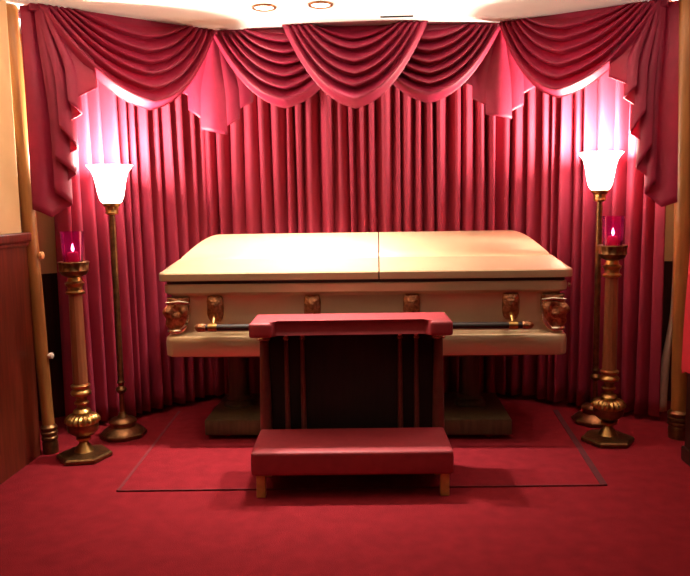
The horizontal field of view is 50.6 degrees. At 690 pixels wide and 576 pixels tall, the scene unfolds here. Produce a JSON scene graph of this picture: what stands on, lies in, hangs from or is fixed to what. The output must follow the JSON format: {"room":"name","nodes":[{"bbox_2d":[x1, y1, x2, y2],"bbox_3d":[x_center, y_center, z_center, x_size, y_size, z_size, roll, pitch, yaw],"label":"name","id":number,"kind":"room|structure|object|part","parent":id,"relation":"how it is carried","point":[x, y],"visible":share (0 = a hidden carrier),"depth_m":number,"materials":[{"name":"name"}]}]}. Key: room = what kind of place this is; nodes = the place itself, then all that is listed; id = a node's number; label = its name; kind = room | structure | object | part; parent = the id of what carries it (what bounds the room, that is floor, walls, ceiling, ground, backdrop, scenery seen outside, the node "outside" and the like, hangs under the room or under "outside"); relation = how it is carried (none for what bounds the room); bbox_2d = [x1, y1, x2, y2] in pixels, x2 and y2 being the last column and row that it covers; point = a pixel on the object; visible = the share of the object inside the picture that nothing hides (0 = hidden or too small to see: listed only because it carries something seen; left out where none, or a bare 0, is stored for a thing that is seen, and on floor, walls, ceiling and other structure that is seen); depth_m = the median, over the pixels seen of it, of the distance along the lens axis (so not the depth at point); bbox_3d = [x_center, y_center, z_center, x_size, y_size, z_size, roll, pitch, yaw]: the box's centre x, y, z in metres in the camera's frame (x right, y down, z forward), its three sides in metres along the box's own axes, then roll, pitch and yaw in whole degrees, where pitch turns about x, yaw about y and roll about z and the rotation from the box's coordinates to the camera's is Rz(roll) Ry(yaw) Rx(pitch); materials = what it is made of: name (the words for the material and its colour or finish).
{"room":"funeral home","nodes":[
{"label":"funeral home","id":0,"kind":"room"},
{"bbox_2d":[0,0,40,484],"bbox_3d":[-1.757,0.095,0.595,0.132,2.200,6.000,-1,7,3],"label":"wall","id":1,"kind":"structure","parent":0,"point":[20,444],"depth_m":3.43,"materials":[{"name":"brown wood"}]},
{"bbox_2d":[4,0,676,33],"bbox_3d":[0.103,-1.159,1.171,4.980,0.100,7.600,-1,7,3],"label":"ceiling","id":2,"kind":"structure","parent":0,"point":[209,14],"depth_m":3.67,"materials":[{"name":"white paint"}]},
{"bbox_2d":[54,81,214,420],"bbox_3d":[-1.190,-0.332,4.271,0.978,2.130,0.172,-7,9,-43],"label":"drape","id":3,"kind":"object","parent":2,"relation":"hanging from","point":[162,215],"visible":0.62,"depth_m":4.22,"materials":[{"name":"red fabric"}]},
{"bbox_2d":[251,4,276,11],"bbox_3d":[-0.397,-1.372,3.578,0.124,0.009,0.124,-1,7,3],"label":"recessed light","id":4,"kind":"object","parent":2,"relation":"in","point":[257,7],"visible":1,"depth_m":3.57,"materials":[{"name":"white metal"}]},
{"bbox_2d":[205,89,368,395],"bbox_3d":[-0.365,-0.379,4.568,1.034,2.130,0.166,-1,7,3],"label":"drape","id":5,"kind":"object","parent":2,"relation":"hanging from","point":[302,167],"visible":0.34,"depth_m":4.52,"materials":[{"name":"red fabric"}]},
{"bbox_2d":[308,1,332,8],"bbox_3d":[-0.118,-1.373,3.545,0.124,0.009,0.124,-1,7,3],"label":"recessed light","id":6,"kind":"object","parent":2,"relation":"in","point":[315,4],"visible":1,"depth_m":3.54,"materials":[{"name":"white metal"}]},
{"bbox_2d":[18,0,668,35],"bbox_3d":[0.035,-1.393,3.788,3.273,0.030,0.839,-1,7,3],"label":"valance board","id":7,"kind":"object","parent":2,"relation":"attached to","point":[33,7],"visible":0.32,"depth_m":3.58,"materials":[{"name":"red fabric"}]},
{"bbox_2d":[19,5,97,216],"bbox_3d":[-1.373,-0.849,3.563,0.329,1.000,0.095,-2,7,-7],"label":"cascade","id":8,"kind":"object","parent":7,"relation":"hanging from","point":[55,79],"visible":0.99,"depth_m":3.54,"materials":[{"name":"red fabric"}]},
{"bbox_2d":[38,3,215,109],"bbox_3d":[-1.050,-1.150,3.728,0.942,0.467,0.119,-6,8,-38],"label":"swag","id":9,"kind":"object","parent":7,"relation":"hanging from","point":[147,64],"visible":1,"depth_m":3.71},
{"bbox_2d":[183,38,252,134],"bbox_3d":[-0.735,-1.132,4.113,0.422,0.535,0.088,-1,7,3],"label":"cascade","id":10,"kind":"object","parent":7,"relation":"hanging from","point":[216,94],"visible":0.66,"depth_m":4.10,"materials":[{"name":"red fabric"}]},
{"bbox_2d":[213,28,320,107],"bbox_3d":[-0.330,-1.208,4.000,0.830,0.437,0.119,-1,7,3],"label":"swag","id":11,"kind":"object","parent":7,"relation":"hanging from","point":[265,61],"visible":0.73,"depth_m":4.00},
{"bbox_2d":[282,21,427,108],"bbox_3d":[0.055,-1.194,3.922,0.786,0.458,0.179,-1,7,3],"label":"swag","id":12,"kind":"object","parent":7,"relation":"hanging from","point":[354,66],"visible":1,"depth_m":3.89},
{"bbox_2d":[393,23,499,102],"bbox_3d":[0.455,-1.221,3.962,0.810,0.426,0.119,-1,7,3],"label":"swag","id":13,"kind":"object","parent":7,"relation":"hanging from","point":[445,56],"visible":0.7,"depth_m":3.95},
{"bbox_2d":[465,30,534,118],"bbox_3d":[0.863,-1.176,4.035,0.402,0.480,0.088,-1,7,3],"label":"cascade","id":14,"kind":"object","parent":7,"relation":"hanging from","point":[498,83],"visible":0.63,"depth_m":4.02,"materials":[{"name":"red fabric"}]},
{"bbox_2d":[498,0,661,97],"bbox_3d":[1.165,-1.202,3.732,0.824,0.435,0.119,3,8,30],"label":"swag","id":15,"kind":"object","parent":7,"relation":"hanging from","point":[561,55],"visible":1,"depth_m":3.73},
{"bbox_2d":[609,0,678,206],"bbox_3d":[1.507,-0.903,3.630,0.385,1.000,0.074,0,7,4],"label":"cascade","id":16,"kind":"object","parent":7,"relation":"hanging from","point":[648,69],"visible":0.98,"depth_m":3.62,"materials":[{"name":"red fabric"}]},
{"bbox_2d":[380,15,412,17],"bbox_3d":[0.269,-1.415,3.792,0.170,0.016,0.015,-1,7,3],"label":"ceiling light","id":17,"kind":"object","parent":2,"relation":"in","point":[402,15],"depth_m":3.79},
{"bbox_2d":[367,83,515,394],"bbox_3d":[0.606,-0.389,4.516,0.929,2.130,0.167,-1,7,3],"label":"drape","id":18,"kind":"object","parent":2,"relation":"hanging from","point":[445,164],"visible":0.46,"depth_m":4.47,"materials":[{"name":"red fabric"}]},
{"bbox_2d":[511,70,654,413],"bbox_3d":[1.362,-0.371,4.258,0.847,2.130,0.155,5,9,40],"label":"drape","id":19,"kind":"object","parent":2,"relation":"hanging from","point":[555,207],"visible":0.54,"depth_m":4.24,"materials":[{"name":"red fabric"}]},
{"bbox_2d":[648,202,665,416],"bbox_3d":[1.706,-0.344,3.977,0.043,2.130,0.076,-2,7,-13],"label":"drape","id":20,"kind":"object","parent":2,"relation":"hanging from","point":[660,212],"visible":0.56,"depth_m":4.01,"materials":[{"name":"red fabric"}]},
{"bbox_2d":[659,264,672,411],"bbox_3d":[1.775,0.230,4.048,0.095,0.930,0.037,2,7,23],"label":"lining","id":21,"kind":"object","parent":20,"relation":"attached to","point":[665,360],"visible":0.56,"depth_m":4.06,"materials":[{"name":"fabric"}]},
{"bbox_2d":[0,391,689,575],"bbox_3d":[0.139,1.126,1.434,4.980,0.100,7.600,-1,7,3],"label":"floor","id":22,"kind":"structure","parent":0,"point":[57,519],"depth_m":2.85,"materials":[{"name":"carpet"}]},
{"bbox_2d":[6,4,58,454],"bbox_3d":[-1.551,-0.251,3.600,0.160,2.196,0.089,-1,7,-1],"label":"post","id":23,"kind":"object","parent":22,"relation":"on","point":[50,444],"visible":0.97,"depth_m":3.58,"materials":[{"name":"brown wood"}]},
{"bbox_2d":[56,260,112,465],"bbox_3d":[-1.304,0.358,3.583,0.268,0.980,0.232,-2,7,-9],"label":"candle stand","id":24,"kind":"object","parent":22,"relation":"on","point":[83,422],"visible":0.98,"depth_m":3.55,"materials":[{"name":"gold metal"}]},
{"bbox_2d":[60,231,83,261],"bbox_3d":[-1.313,-0.196,3.519,0.108,0.153,0.108,-1,7,3],"label":"votive candle","id":25,"kind":"object","parent":24,"relation":"on","point":[72,256],"visible":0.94,"depth_m":3.50,"materials":[{"name":"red glass"}]},
{"bbox_2d":[57,260,88,276],"bbox_3d":[-1.312,-0.092,3.531,0.151,0.074,0.151,-2,7,-9],"label":"cup","id":26,"kind":"object","parent":24,"relation":"on","point":[67,269],"depth_m":3.48,"materials":[{"name":"gold metal"}]},
{"bbox_2d":[86,164,146,441],"bbox_3d":[-1.218,0.083,3.895,0.236,1.453,0.236,-1,7,3],"label":"lamp","id":27,"kind":"object","parent":22,"relation":"on","point":[110,179],"visible":1,"depth_m":3.86,"materials":[{"name":"gold metal"}]},
{"bbox_3d":[-1.228,-0.542,3.823,0.236,0.195,0.236,-1,7,3],"label":"lamp shade","id":28,"kind":"part","parent":27,"relation":"part of","materials":[{"name":"beige glass"}]},
{"bbox_2d":[103,203,120,214],"bbox_3d":[-1.226,-0.417,3.837,0.092,0.066,0.092,-1,7,3],"label":"socket","id":29,"kind":"object","parent":27,"relation":"attached to","point":[110,208],"depth_m":3.81,"materials":[{"name":"gold metal"}]},
{"bbox_2d":[116,410,606,491],"bbox_3d":[0.096,0.806,3.751,2.267,0.008,1.234,-1,7,3],"label":"rug","id":30,"kind":"object","parent":22,"relation":"on","point":[541,450],"visible":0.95,"depth_m":3.46,"materials":[{"name":"red carpet"}]},
{"bbox_2d":[249,312,453,497],"bbox_3d":[0.030,0.502,3.259,0.890,0.725,0.445,-1,7,1],"label":"kneeler","id":31,"kind":"object","parent":30,"relation":"on","point":[341,393],"visible":1,"depth_m":3.37,"materials":[{"name":"red leather"}]},
{"bbox_3d":[-0.371,0.472,3.398,0.069,0.555,0.069,-1,7,1],"label":"corner post","id":32,"kind":"part","parent":31,"relation":"part of","materials":[{"name":"brown wood"}]},
{"bbox_3d":[0.032,0.472,3.436,0.810,0.565,0.025,-1,7,1],"label":"panel","id":33,"kind":"part","parent":31,"relation":"part of","materials":[{"name":"brown wood"}]},
{"bbox_3d":[0.026,0.166,3.303,0.890,0.066,0.280,-1,7,1],"label":"armrest","id":34,"kind":"part","parent":31,"relation":"part of","materials":[{"name":"red leather"}]},
{"bbox_3d":[0.433,0.461,3.388,0.069,0.555,0.069,-1,7,1],"label":"corner post","id":35,"kind":"part","parent":31,"relation":"part of","materials":[{"name":"brown wood"}]},
{"bbox_2d":[197,355,518,436],"bbox_3d":[0.072,0.535,4.074,1.700,0.446,0.550,-1,7,3],"label":"bier","id":36,"kind":"object","parent":30,"relation":"on","point":[469,411],"visible":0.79,"depth_m":3.97,"materials":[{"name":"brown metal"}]},
{"bbox_3d":[0.070,0.323,4.085,1.700,0.027,0.480,-1,7,3],"label":"frame","id":37,"kind":"part","parent":36,"relation":"part of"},
{"bbox_2d":[159,230,572,356],"bbox_3d":[0.107,0.004,4.022,2.098,0.617,0.785,-1,7,3],"label":"casket","id":38,"kind":"object","parent":36,"relation":"on","point":[499,290],"visible":0.96,"depth_m":3.73,"materials":[{"name":"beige metal"}]},
{"bbox_3d":[-0.671,0.179,3.727,0.044,0.081,0.088,-1,7,3],"label":"handle arm","id":39,"kind":"part","parent":38,"relation":"part of","materials":[{"name":"gold metal"}]},
{"bbox_3d":[-0.670,0.108,3.756,0.087,0.134,0.031,-1,7,3],"label":"handle plate","id":40,"kind":"part","parent":38,"relation":"part of","materials":[{"name":"orange metal"}]},
{"bbox_3d":[-0.380,-0.190,4.046,1.127,0.222,0.736,-1,7,3],"label":"lid panel","id":41,"kind":"part","parent":38,"relation":"part of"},
{"bbox_3d":[-0.168,0.103,3.733,0.087,0.134,0.031,-1,7,3],"label":"handle plate","id":42,"kind":"part","parent":38,"relation":"part of","materials":[{"name":"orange metal"}]},
{"bbox_3d":[0.339,0.098,3.709,0.087,0.134,0.031,-1,7,3],"label":"handle plate","id":43,"kind":"part","parent":38,"relation":"part of","materials":[{"name":"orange metal"}]},
{"bbox_3d":[0.671,-0.201,3.997,0.965,0.222,0.736,-1,7,3],"label":"lid panel","id":44,"kind":"part","parent":38,"relation":"part of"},
{"bbox_3d":[0.838,0.092,3.686,0.087,0.134,0.031,-1,7,3],"label":"handle plate","id":45,"kind":"part","parent":38,"relation":"part of","materials":[{"name":"orange metal"}]},
{"bbox_3d":[0.837,0.163,3.656,0.044,0.081,0.088,-1,7,3],"label":"handle arm","id":46,"kind":"part","parent":38,"relation":"part of","materials":[{"name":"gold metal"}]},
{"bbox_2d":[571,151,623,427],"bbox_3d":[1.385,0.011,4.004,0.236,1.487,0.236,-1,7,3],"label":"lamp","id":47,"kind":"object","parent":22,"relation":"on","point":[600,166],"visible":0.84,"depth_m":3.95,"materials":[{"name":"gold metal"}]},
{"bbox_2d":[591,190,608,201],"bbox_3d":[1.377,-0.500,3.945,0.092,0.066,0.092,-1,7,3],"label":"socket","id":48,"kind":"object","parent":47,"relation":"attached to","point":[599,195],"depth_m":3.92,"materials":[{"name":"gold metal"}]},
{"bbox_3d":[1.375,-0.628,3.930,0.236,0.200,0.236,-1,7,3],"label":"lamp shade","id":49,"kind":"part","parent":47,"relation":"part of","materials":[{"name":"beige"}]},
{"bbox_2d":[581,244,633,448],"bbox_3d":[1.343,0.287,3.700,0.268,1.010,0.232,0,7,5],"label":"candle stand","id":50,"kind":"object","parent":22,"relation":"on","point":[608,407],"visible":1,"depth_m":3.67,"materials":[{"name":"gold metal"}]},
{"bbox_2d":[597,244,627,259],"bbox_3d":[1.336,-0.178,3.647,0.151,0.074,0.151,0,7,5],"label":"cup","id":51,"kind":"object","parent":50,"relation":"on","point":[604,252],"depth_m":3.59,"materials":[{"name":"gold metal"}]},
{"bbox_2d":[602,216,624,245],"bbox_3d":[1.334,-0.282,3.635,0.108,0.153,0.108,-1,7,3],"label":"votive candle","id":52,"kind":"object","parent":50,"relation":"on","point":[611,240],"visible":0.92,"depth_m":3.62,"materials":[{"name":"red glass"}]},
{"bbox_2d":[667,0,689,440],"bbox_3d":[1.702,-0.311,3.675,0.114,2.194,0.114,-2,7,3],"label":"post","id":53,"kind":"object","parent":22,"relation":"on","point":[676,416],"visible":0.71,"depth_m":3.65,"materials":[{"name":"brown wood"}]},
{"bbox_2d":[681,373,689,465],"bbox_3d":[1.734,0.288,3.289,0.300,1.090,0.250,-1,7,3],"label":"pedestal","id":54,"kind":"object","parent":22,"relation":"on","point":[685,450],"visible":0.94,"depth_m":3.41,"materials":[{"name":"brown wood"}]},
{"bbox_2d":[681,254,689,373],"bbox_3d":[1.731,0.075,3.265,0.335,0.685,0.272,-1,7,3],"label":"cloth","id":55,"kind":"object","parent":54,"relation":"on","point":[685,365],"visible":1,"depth_m":3.36,"materials":[{"name":"red fabric"}]},
{"bbox_2d":[20,34,673,273],"bbox_3d":[0.149,-0.781,4.186,4.220,1.340,1.540,-1,7,3],"label":"wall","id":56,"kind":"structure","parent":0,"point":[45,223],"depth_m":4.25,"materials":[{"name":"paint"}]},
{"bbox_2d":[0,232,31,248],"bbox_3d":[-1.745,0.105,0.599,0.155,0.067,6.005,-1,7,3],"label":"trim","id":57,"kind":"structure","parent":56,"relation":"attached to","point":[11,240],"depth_m":3.42,"materials":[{"name":"brown wood"}]},
{"bbox_2d":[35,261,672,420],"bbox_3d":[0.166,0.311,4.311,4.220,0.860,1.540,-1,7,3],"label":"wall","id":58,"kind":"structure","parent":0,"point":[49,281],"depth_m":4.31,"materials":[{"name":"brown wood"}]}
]}

